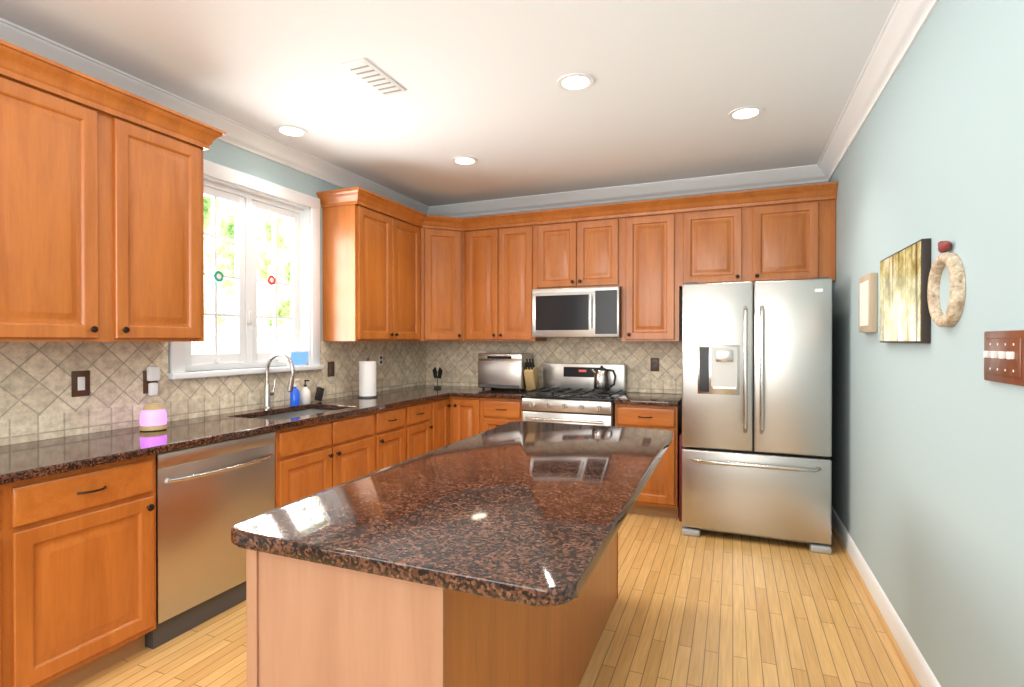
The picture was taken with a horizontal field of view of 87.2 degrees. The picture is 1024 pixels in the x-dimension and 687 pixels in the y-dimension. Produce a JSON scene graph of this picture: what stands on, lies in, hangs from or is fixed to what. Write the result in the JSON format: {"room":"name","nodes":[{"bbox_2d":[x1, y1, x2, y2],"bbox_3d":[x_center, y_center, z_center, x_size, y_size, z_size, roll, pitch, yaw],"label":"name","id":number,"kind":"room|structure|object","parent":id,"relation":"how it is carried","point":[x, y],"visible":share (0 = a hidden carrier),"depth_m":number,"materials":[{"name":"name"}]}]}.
{"room":"kitchen","nodes":[
{"label":"kitchen","id":0,"kind":"room"},
{"bbox_2d":[4,139,351,445],"bbox_3d":[-2.135,-0.010,2.794,0.150,2.740,6.150,0,0,22],"label":"wall","id":1,"kind":"structure","parent":0,"point":[222,153],"depth_m":3.73,"materials":[{"name":"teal paint"}]},
{"bbox_2d":[0,63,111,341],"bbox_3d":[-2.084,-0.540,2.276,0.330,1.065,0.495,0,0,22],"label":"upper cabinet","id":2,"kind":"object","parent":1,"relation":"attached to","point":[101,211],"depth_m":2.25,"materials":[{"name":"brown wood"}]},
{"bbox_2d":[112,103,211,341],"bbox_3d":[-1.896,-0.543,2.734,0.330,1.065,0.495,0,0,22],"label":"upper cabinet","id":3,"kind":"object","parent":1,"relation":"attached to","point":[158,181],"depth_m":2.65,"materials":[{"name":"brown wood"}]},
{"bbox_2d":[0,341,427,445],"bbox_3d":[-1.757,0.214,3.504,0.010,0.453,4.549,0,0,22],"label":"tile backsplash","id":4,"kind":"structure","parent":1,"relation":"attached to","point":[38,401],"depth_m":2.84,"materials":[{"name":"beige tile"}]},
{"bbox_2d":[71,370,89,396],"bbox_3d":[-2.105,0.196,2.626,0.009,0.125,0.080,0,0,22],"label":"electrical outlet","id":5,"kind":"object","parent":4,"relation":"attached to","point":[80,383],"visible":1,"depth_m":2.62,"materials":[{"name":"brown"}]},
{"bbox_2d":[143,366,159,395],"bbox_3d":[-1.960,0.204,2.934,0.044,0.160,0.080,0,0,22],"label":"electrical outlet","id":6,"kind":"object","parent":4,"relation":"attached to","point":[151,376],"visible":1,"depth_m":2.92,"materials":[{"name":"brown"}]},
{"bbox_2d":[328,361,333,376],"bbox_3d":[-1.434,0.202,4.264,0.008,0.118,0.075,0,0,22],"label":"electrical outlet","id":7,"kind":"object","parent":4,"relation":"attached to","point":[331,368],"visible":1,"depth_m":4.26,"materials":[{"name":"brown plastic"}]},
{"bbox_2d":[379,355,382,364],"bbox_3d":[-1.188,0.149,4.865,0.008,0.090,0.060,0,0,22],"label":"electrical outlet","id":8,"kind":"object","parent":4,"relation":"attached to","point":[380,359],"visible":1,"depth_m":4.86,"materials":[{"name":"white plastic"}]},
{"bbox_2d":[0,18,427,214],"bbox_3d":[-2.022,-1.322,2.740,0.095,0.115,6.150,0,0,22],"label":"crown molding","id":9,"kind":"structure","parent":1,"relation":"attached to","point":[239,135],"depth_m":3.20,"materials":[{"name":"white wood"}]},
{"bbox_2d":[168,159,323,379],"bbox_3d":[-1.759,-0.455,3.615,0.180,1.310,1.210,0,0,22],"label":"window","id":10,"kind":"structure","parent":1,"relation":"in","point":[248,206],"depth_m":3.66,"materials":[{"name":"white wood"}]},
{"bbox_2d":[214,249,223,281],"bbox_3d":[-1.852,-0.491,3.394,0.007,0.205,0.070,0,0,22],"label":"ornament","id":11,"kind":"object","parent":10,"relation":"attached to","point":[219,277],"depth_m":3.39,"materials":[{"name":"teal glass"}]},
{"bbox_2d":[267,256,275,284],"bbox_3d":[-1.693,-0.513,3.783,0.007,0.205,0.070,0,0,22],"label":"ornament","id":12,"kind":"object","parent":10,"relation":"attached to","point":[271,280],"depth_m":3.78,"materials":[{"name":"red glass"}]},
{"bbox_2d":[287,350,308,365],"bbox_3d":[-1.567,0.108,3.940,0.039,0.114,0.180,0,0,22],"label":"smart display","id":13,"kind":"object","parent":10,"relation":"attached to","point":[299,357],"visible":0.94,"depth_m":3.94,"materials":[{"name":"white plastic"}]},
{"bbox_2d":[320,198,423,340],"bbox_3d":[-1.150,-0.553,4.554,0.330,1.065,0.870,0,0,22],"label":"upper cabinet","id":14,"kind":"object","parent":1,"relation":"attached to","point":[394,271],"depth_m":4.23,"materials":[{"name":"brown wood"}]},
{"bbox_2d":[0,0,895,206],"bbox_3d":[-0.362,-1.426,2.087,3.960,0.100,6.400,0,0,22],"label":"ceiling","id":15,"kind":"structure","parent":0,"point":[676,83],"depth_m":2.77,"materials":[{"name":"white paint"}]},
{"bbox_2d":[275,125,306,137],"bbox_3d":[-1.437,-1.380,3.500,0.196,0.007,0.196,0,0,22],"label":"recessed light","id":16,"kind":"object","parent":15,"relation":"in","point":[291,131],"visible":1,"depth_m":3.49,"materials":[{"name":"white"}]},
{"bbox_2d":[340,59,405,95],"bbox_3d":[-0.711,-1.375,2.792,0.150,0.009,0.360,0,0,22],"label":"ceiling vent","id":17,"kind":"object","parent":15,"relation":"in","point":[367,72],"visible":1,"depth_m":2.77,"materials":[{"name":"white metal"}]},
{"bbox_2d":[452,156,477,164],"bbox_3d":[-0.358,-1.383,4.074,0.196,0.007,0.196,0,0,22],"label":"recessed light","id":18,"kind":"object","parent":15,"relation":"in","point":[463,160],"visible":1,"depth_m":4.06,"materials":[{"name":"white"}]},
{"bbox_2d":[557,73,593,91],"bbox_3d":[0.335,-1.376,2.838,0.196,0.007,0.196,0,0,22],"label":"recessed light","id":19,"kind":"object","parent":15,"relation":"in","point":[574,82],"visible":1,"depth_m":2.83,"materials":[{"name":"white"}]},
{"bbox_2d":[728,106,763,120],"bbox_3d":[1.401,-1.378,3.223,0.196,0.007,0.196,0,0,22],"label":"recessed light","id":20,"kind":"object","parent":15,"relation":"in","point":[745,113],"visible":1,"depth_m":3.22,"materials":[{"name":"white"}]},
{"bbox_2d":[70,513,913,686],"bbox_3d":[-0.362,1.414,2.102,3.960,0.100,6.400,0,0,22],"label":"floor","id":21,"kind":"structure","parent":0,"point":[706,608],"depth_m":2.56,"materials":[{"name":"brown wood"}]},
{"bbox_2d":[0,482,15,686],"bbox_3d":[-2.143,0.928,1.759,0.620,0.876,0.510,0,0,22],"label":"base cabinet","id":22,"kind":"object","parent":21,"relation":"on","point":[7,491],"depth_m":1.89,"materials":[{"name":"brown wood"}]},
{"bbox_2d":[16,454,155,686],"bbox_3d":[-1.945,0.925,2.242,0.620,0.876,0.533,0,0,22],"label":"base cabinet","id":23,"kind":"object","parent":21,"relation":"on","point":[77,576],"depth_m":2.10,"materials":[{"name":"brown wood"}]},
{"bbox_2d":[145,431,274,648],"bbox_3d":[-1.681,0.924,2.786,0.656,0.872,0.666,0,0,22],"label":"dishwasher","id":24,"kind":"object","parent":21,"relation":"on","point":[209,496],"visible":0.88,"depth_m":2.59,"materials":[{"name":"grey metal"}]},
{"bbox_2d":[275,410,379,507],"bbox_3d":[-1.420,0.919,3.523,0.619,0.876,0.888,0,0,22],"label":"base cabinet","id":25,"kind":"object","parent":21,"relation":"on","point":[310,459],"depth_m":3.34,"materials":[{"name":"brown wood"}]},
{"bbox_2d":[0,353,471,484],"bbox_3d":[-1.464,0.380,3.374,0.649,0.633,4.568,0,0,22],"label":"countertop","id":26,"kind":"structure","parent":25,"relation":"on","point":[30,460],"depth_m":2.69,"materials":[{"name":"brown stone"}]},
{"bbox_2d":[139,403,166,430],"bbox_3d":[-1.848,0.375,2.770,0.120,0.139,0.120,0,0,22],"label":"diffuser","id":27,"kind":"object","parent":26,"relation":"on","point":[153,416],"visible":1,"depth_m":2.73,"materials":[{"name":"pink plastic"}]},
{"bbox_2d":[262,353,294,409],"bbox_3d":[-1.539,0.251,3.581,0.266,0.378,0.096,0,0,22],"label":"faucet","id":28,"kind":"object","parent":26,"relation":"on","point":[267,393],"depth_m":3.59,"materials":[{"name":"silver metal"}]},
{"bbox_2d":[290,379,299,405],"bbox_3d":[-1.530,0.344,3.796,0.072,0.190,0.064,0,0,22],"label":"soap bottle","id":29,"kind":"object","parent":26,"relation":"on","point":[295,397],"visible":0.88,"depth_m":3.77,"materials":[{"name":"blue plastic"}]},
{"bbox_2d":[300,380,310,404],"bbox_3d":[-1.496,0.351,3.891,0.075,0.175,0.076,0,0,22],"label":"soap dispenser","id":30,"kind":"object","parent":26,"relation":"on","point":[305,396],"visible":0.98,"depth_m":3.86,"materials":[{"name":"white plastic"}]},
{"bbox_2d":[314,387,323,400],"bbox_3d":[-1.447,0.380,4.038,0.024,0.111,0.086,0,0,22],"label":"charger","id":31,"kind":"object","parent":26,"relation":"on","point":[319,394],"visible":1,"depth_m":4.02,"materials":[{"name":"black plastic"}]},
{"bbox_2d":[358,358,377,397],"bbox_3d":[-1.174,0.276,4.374,0.156,0.320,0.156,0,0,22],"label":"paper towel","id":32,"kind":"object","parent":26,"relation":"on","point":[367,378],"visible":1,"depth_m":4.32,"materials":[{"name":"white paper"}]},
{"bbox_2d":[432,367,442,388],"bbox_3d":[-0.718,0.326,5.182,0.150,0.210,0.070,0,0,22],"label":"ornament","id":33,"kind":"object","parent":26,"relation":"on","point":[434,370],"visible":1,"depth_m":5.17,"materials":[{"name":"black metal"}]},
{"bbox_2d":[380,405,407,469],"bbox_3d":[-1.178,0.915,4.114,0.619,0.876,0.390,0,0,22],"label":"base cabinet","id":34,"kind":"object","parent":21,"relation":"on","point":[393,421],"depth_m":4.02,"materials":[{"name":"brown wood"}]},
{"bbox_2d":[408,399,435,458],"bbox_3d":[-1.030,0.913,4.473,0.619,0.876,0.386,0,0,22],"label":"base cabinet","id":35,"kind":"object","parent":21,"relation":"on","point":[421,415],"depth_m":4.38,"materials":[{"name":"brown wood"}]},
{"bbox_2d":[246,531,617,686],"bbox_3d":[-0.048,0.925,2.101,0.558,0.878,1.871,0,0,22],"label":"kitchen island","id":36,"kind":"object","parent":21,"relation":"on","point":[311,624],"visible":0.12,"depth_m":1.28,"materials":[{"name":"brown wood"}]},
{"bbox_2d":[231,421,672,605],"bbox_3d":[0.059,0.467,2.037,0.885,0.035,1.930,0,0,22],"label":"island countertop","id":37,"kind":"structure","parent":36,"relation":"on","point":[531,513],"depth_m":1.42,"materials":[{"name":"brown stone"}]},
{"bbox_2d":[436,397,450,448],"bbox_3d":[-0.902,0.912,4.785,0.619,0.876,0.289,0,0,22],"label":"base cabinet","id":38,"kind":"object","parent":21,"relation":"on","point":[442,404],"depth_m":4.69,"materials":[{"name":"brown wood"}]},
{"bbox_2d":[449,396,522,443],"bbox_3d":[-0.134,0.911,4.948,0.709,0.875,0.652,0,0,22],"label":"base cabinet","id":39,"kind":"object","parent":21,"relation":"on","point":[470,416],"visible":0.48,"depth_m":4.70,"materials":[{"name":"brown wood"}]},
{"bbox_2d":[452,386,542,398],"bbox_3d":[-0.106,0.451,4.935,0.656,0.035,0.649,0,0,22],"label":"countertop","id":40,"kind":"structure","parent":39,"relation":"on","point":[500,393],"depth_m":4.75,"materials":[{"name":"brown stone"}]},
{"bbox_2d":[478,353,531,390],"bbox_3d":[-0.066,0.262,5.047,0.440,0.340,0.290,0,0,22],"label":"toaster oven","id":41,"kind":"object","parent":40,"relation":"on","point":[502,370],"visible":0.85,"depth_m":4.91,"materials":[{"name":"silver metal"}]},
{"bbox_2d":[524,359,538,390],"bbox_3d":[0.179,0.283,4.913,0.090,0.293,0.182,0,0,22],"label":"knife block","id":42,"kind":"object","parent":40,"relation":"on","point":[531,377],"visible":1,"depth_m":4.86,"materials":[{"name":"beige wood"}]},
{"bbox_2d":[522,363,625,425],"bbox_3d":[0.540,0.757,4.620,0.756,1.145,0.686,0,0,22],"label":"gas range","id":43,"kind":"object","parent":21,"relation":"on","point":[568,394],"visible":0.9,"depth_m":4.46,"materials":[{"name":"grey metal"}]},
{"bbox_2d":[592,366,615,390],"bbox_3d":[0.800,0.298,4.683,0.219,0.212,0.146,0,0,22],"label":"kettle","id":44,"kind":"object","parent":43,"relation":"on","point":[601,379],"visible":1,"depth_m":4.64,"materials":[{"name":"silver metal"}]},
{"bbox_2d":[615,402,681,517],"bbox_3d":[1.140,0.914,4.425,0.475,0.875,0.652,0,0,22],"label":"base cabinet","id":45,"kind":"object","parent":21,"relation":"on","point":[659,495],"visible":0.52,"depth_m":4.13,"materials":[{"name":"brown wood"}]},
{"bbox_2d":[614,392,681,405],"bbox_3d":[1.145,0.454,4.425,0.487,0.035,0.643,0,0,22],"label":"countertop","id":46,"kind":"structure","parent":45,"relation":"on","point":[657,399],"depth_m":4.21,"materials":[{"name":"brown stone"}]},
{"bbox_2d":[679,432,682,521],"bbox_3d":[1.377,1.021,4.304,0.030,0.658,0.500,0,0,22],"label":"panel","id":47,"kind":"object","parent":21,"relation":"on","point":[680,476],"visible":0.25,"depth_m":4.08,"materials":[{"name":"brown wood"}]},
{"bbox_2d":[682,277,831,553],"bbox_3d":[1.772,0.460,3.977,0.922,1.787,0.917,0,0,22],"label":"refrigerator","id":48,"kind":"object","parent":21,"relation":"on","point":[756,406],"visible":1,"depth_m":3.60,"materials":[{"name":"grey metal"}]},
{"bbox_2d":[448,181,828,393],"bbox_3d":[0.823,-0.022,4.985,3.960,2.740,0.150,0,0,22],"label":"wall","id":49,"kind":"structure","parent":0,"point":[642,200],"depth_m":4.78,"materials":[{"name":"teal paint"}]},
{"bbox_2d":[420,214,463,340],"bbox_3d":[-0.638,-0.599,4.986,0.257,1.131,0.257,0,0,22],"label":"upper cabinet","id":50,"kind":"object","parent":49,"relation":"attached to","point":[443,235],"depth_m":4.98,"materials":[{"name":"brown wood"}]},
{"bbox_2d":[464,218,535,340],"bbox_3d":[-0.055,-0.556,5.081,0.690,1.065,0.330,0,0,22],"label":"upper cabinet","id":51,"kind":"object","parent":49,"relation":"attached to","point":[500,257],"depth_m":4.93,"materials":[{"name":"brown wood"}]},
{"bbox_2d":[428,337,681,393],"bbox_3d":[0.326,0.188,5.103,2.589,0.488,0.010,0,0,22],"label":"tile backsplash","id":52,"kind":"structure","parent":49,"relation":"attached to","point":[458,360],"depth_m":4.98,"materials":[{"name":"beige tile"}]},
{"bbox_2d":[650,358,658,370],"bbox_3d":[1.252,0.184,4.713,0.075,0.118,0.008,0,0,22],"label":"electrical outlet","id":53,"kind":"object","parent":52,"relation":"attached to","point":[654,364],"visible":1,"depth_m":4.71,"materials":[{"name":"brown plastic"}]},
{"bbox_2d":[536,210,623,340],"bbox_3d":[0.624,-0.554,4.803,0.777,1.065,0.330,0,0,22],"label":"upper cabinet","id":54,"kind":"object","parent":49,"relation":"attached to","point":[585,250],"depth_m":4.63,"materials":[{"name":"brown wood"}]},
{"bbox_2d":[532,286,620,336],"bbox_3d":[0.598,-0.266,4.751,0.764,0.420,0.449,0,0,22],"label":"microwave","id":55,"kind":"object","parent":54,"relation":"attached to","point":[580,312],"visible":1,"depth_m":4.57,"materials":[{"name":"grey metal"}]},
{"bbox_2d":[428,164,815,217],"bbox_3d":[0.777,-1.334,4.865,3.420,0.115,0.095,0,0,22],"label":"crown molding","id":56,"kind":"structure","parent":49,"relation":"attached to","point":[799,174],"depth_m":4.73,"materials":[{"name":"white wood"}]},
{"bbox_2d":[624,206,679,340],"bbox_3d":[1.194,-0.553,4.569,0.456,1.065,0.330,0,0,22],"label":"upper cabinet","id":57,"kind":"object","parent":49,"relation":"attached to","point":[651,237],"depth_m":4.41,"materials":[{"name":"brown wood"}]},
{"bbox_2d":[680,202,747,340],"bbox_3d":[1.639,-0.552,4.387,0.505,1.065,0.330,0,0,22],"label":"upper cabinet","id":58,"kind":"object","parent":49,"relation":"attached to","point":[714,236],"depth_m":4.23,"materials":[{"name":"brown wood"}]},
{"bbox_2d":[748,194,819,283],"bbox_3d":[2.095,-0.551,4.199,0.482,1.065,0.330,0,0,22],"label":"upper cabinet","id":59,"kind":"object","parent":49,"relation":"attached to","point":[784,233],"depth_m":4.04,"materials":[{"name":"brown wood"}]},
{"bbox_2d":[829,0,1023,686],"bbox_3d":[1.391,-0.002,1.348,0.150,2.740,6.150,0,0,22],"label":"wall","id":60,"kind":"structure","parent":0,"point":[927,458],"depth_m":1.91,"materials":[{"name":"teal paint"}]},
{"bbox_2d":[859,272,877,332],"bbox_3d":[1.937,-0.216,2.928,0.037,0.310,0.270,0,0,22],"label":"framed picture","id":61,"kind":"object","parent":60,"relation":"attached to","point":[868,302],"visible":1,"depth_m":2.84,"materials":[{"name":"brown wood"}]},
{"bbox_2d":[816,0,938,181],"bbox_3d":[1.278,-1.315,1.387,0.095,0.115,6.150,0,0,22],"label":"crown molding","id":62,"kind":"structure","parent":60,"relation":"attached to","point":[903,25],"depth_m":2.63,"materials":[{"name":"white wood"}]},
{"bbox_2d":[832,506,940,686],"bbox_3d":[1.307,1.305,1.389,0.030,0.125,6.150,0,0,22],"label":"baseboard","id":63,"kind":"structure","parent":60,"relation":"attached to","point":[915,664],"depth_m":2.50,"materials":[{"name":"white"}]},
{"bbox_2d":[880,238,930,342],"bbox_3d":[1.700,-0.203,2.344,0.032,0.400,0.630,0,0,22],"label":"canvas","id":64,"kind":"object","parent":60,"relation":"attached to","point":[905,316],"visible":1,"depth_m":2.23,"materials":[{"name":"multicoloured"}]},
{"bbox_2d":[927,241,965,326],"bbox_3d":[1.503,-0.209,1.868,0.038,0.304,0.256,0,0,22],"label":"wreath","id":65,"kind":"object","parent":60,"relation":"attached to","point":[946,288],"visible":1,"depth_m":1.85,"materials":[{"name":"beige fabric"}]},
{"bbox_2d":[984,330,1023,385],"bbox_3d":[1.324,0.036,1.429,0.032,0.139,0.224,0,0,22],"label":"switch plate","id":66,"kind":"object","parent":60,"relation":"attached to","point":[1003,356],"visible":1,"depth_m":1.43,"materials":[{"name":"brown wood"}]},
{"label":"outside","id":67,"kind":"structure","parent":0,"visible":0},
{"bbox_2d":[191,196,290,353],"bbox_3d":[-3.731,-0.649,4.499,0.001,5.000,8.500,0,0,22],"label":"window glass","id":68,"kind":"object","parent":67,"point":[263,276],"depth_m":6.02,"materials":[{"name":"clear glass"}]}
]}

